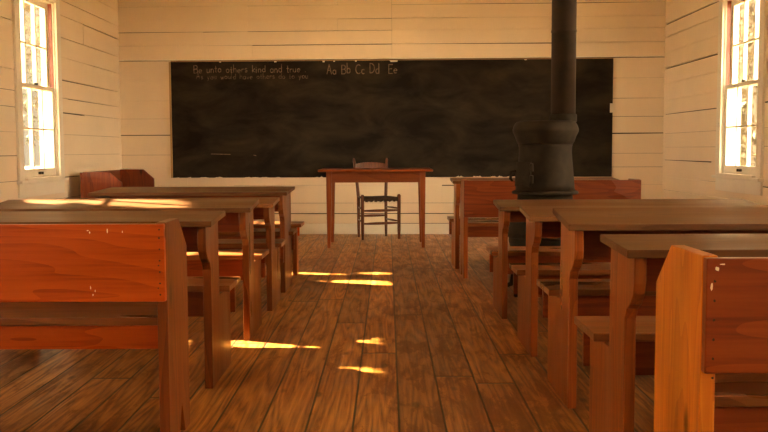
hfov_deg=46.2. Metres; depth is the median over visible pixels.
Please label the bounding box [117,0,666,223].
wall
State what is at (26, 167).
ground
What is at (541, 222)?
school desk
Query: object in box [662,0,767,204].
wall
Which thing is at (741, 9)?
tree
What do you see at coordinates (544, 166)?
stove
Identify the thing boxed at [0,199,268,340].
school desk
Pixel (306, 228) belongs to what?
baseboard
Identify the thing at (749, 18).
tree
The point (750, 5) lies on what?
tree
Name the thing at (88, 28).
wall
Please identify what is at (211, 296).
school desk
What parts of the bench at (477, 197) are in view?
panel, seat, seat rail, backrest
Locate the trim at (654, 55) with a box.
[120,55,663,60]
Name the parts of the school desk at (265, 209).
seat rail, seat, backrest, panel, seat rail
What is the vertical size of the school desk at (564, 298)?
0.720 m
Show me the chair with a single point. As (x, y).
(385, 198)
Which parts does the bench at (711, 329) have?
panel, backrest, seat rail, seat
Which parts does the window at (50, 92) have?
sash, sash, sill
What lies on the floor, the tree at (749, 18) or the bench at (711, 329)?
the bench at (711, 329)
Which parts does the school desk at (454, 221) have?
seat rail, panel, seat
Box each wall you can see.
[0,0,121,202]
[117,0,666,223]
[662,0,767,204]
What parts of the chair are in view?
post, leg, woven seat, post, leg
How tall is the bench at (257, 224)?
0.390 m
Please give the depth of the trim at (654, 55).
9.94 m
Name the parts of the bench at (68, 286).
seat rail, seat, backrest, panel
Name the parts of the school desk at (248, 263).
seat rail, seat, backrest, panel, seat rail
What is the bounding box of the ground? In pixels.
[25,166,40,168]
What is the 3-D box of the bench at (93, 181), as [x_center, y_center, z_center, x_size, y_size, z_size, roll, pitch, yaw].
[-2.629,-0.083,9.029,0.416,0.745,1.200,0,4,0]
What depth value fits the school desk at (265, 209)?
5.36 m
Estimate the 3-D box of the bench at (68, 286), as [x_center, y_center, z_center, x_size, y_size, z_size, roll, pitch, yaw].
[-1.421,0.371,2.945,1.500,0.720,0.342,0,4,0]
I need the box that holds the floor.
[0,234,654,431]
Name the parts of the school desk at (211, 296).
seat rail, backrest, seat, panel, seat rail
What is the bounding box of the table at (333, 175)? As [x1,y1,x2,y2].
[318,168,432,247]
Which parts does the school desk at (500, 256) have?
seat rail, panel, backrest, seat, seat rail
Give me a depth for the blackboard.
9.98 m
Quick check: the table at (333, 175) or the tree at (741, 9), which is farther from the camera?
the tree at (741, 9)
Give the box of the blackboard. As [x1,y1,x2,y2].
[169,58,613,177]
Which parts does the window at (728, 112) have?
sill, sash, sash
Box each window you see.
[12,0,68,197]
[711,0,767,195]
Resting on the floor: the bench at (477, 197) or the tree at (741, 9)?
the bench at (477, 197)
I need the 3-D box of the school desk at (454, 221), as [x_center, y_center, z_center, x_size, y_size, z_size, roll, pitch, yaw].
[1.182,0.046,7.276,1.300,0.715,0.655,0,4,0]
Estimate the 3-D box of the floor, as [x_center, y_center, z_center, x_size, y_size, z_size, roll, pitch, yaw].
[0.035,0.706,4.050,6.070,0.120,12.375,0,4,0]
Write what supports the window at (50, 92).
in the wall at (88, 28)
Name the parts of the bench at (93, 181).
backrest, panel, panel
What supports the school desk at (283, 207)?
on the floor
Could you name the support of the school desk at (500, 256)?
on the floor
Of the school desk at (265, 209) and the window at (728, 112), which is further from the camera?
the window at (728, 112)
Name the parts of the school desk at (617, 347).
seat rail, seat, panel, seat rail, backrest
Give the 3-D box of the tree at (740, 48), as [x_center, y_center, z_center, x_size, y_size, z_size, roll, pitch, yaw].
[6.861,-3.772,16.819,3.459,8.016,3.092,0,4,0]
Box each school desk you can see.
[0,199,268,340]
[0,211,240,388]
[66,197,286,310]
[88,186,296,292]
[447,177,618,268]
[486,199,758,318]
[509,205,767,356]
[537,207,767,408]
[574,234,767,431]
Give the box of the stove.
[508,0,578,296]
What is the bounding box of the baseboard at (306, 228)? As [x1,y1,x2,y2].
[300,224,448,233]
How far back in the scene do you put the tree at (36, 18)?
17.18 m
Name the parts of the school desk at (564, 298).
seat rail, panel, seat, seat rail, backrest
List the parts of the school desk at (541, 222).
seat rail, panel, backrest, seat, seat rail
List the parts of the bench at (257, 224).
seat, leg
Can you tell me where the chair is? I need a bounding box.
[353,158,400,239]
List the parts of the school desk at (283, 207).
panel, backrest, seat rail, seat, panel, seat rail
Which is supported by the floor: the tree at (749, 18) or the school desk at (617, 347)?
the school desk at (617, 347)
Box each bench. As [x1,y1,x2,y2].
[0,218,189,431]
[80,169,154,197]
[253,221,303,275]
[460,179,640,278]
[654,245,767,431]
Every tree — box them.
[19,2,40,144]
[19,5,41,113]
[20,2,40,147]
[738,0,753,165]
[738,0,759,165]
[738,1,751,151]
[738,8,749,152]
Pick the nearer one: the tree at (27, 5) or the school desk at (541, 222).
the school desk at (541, 222)

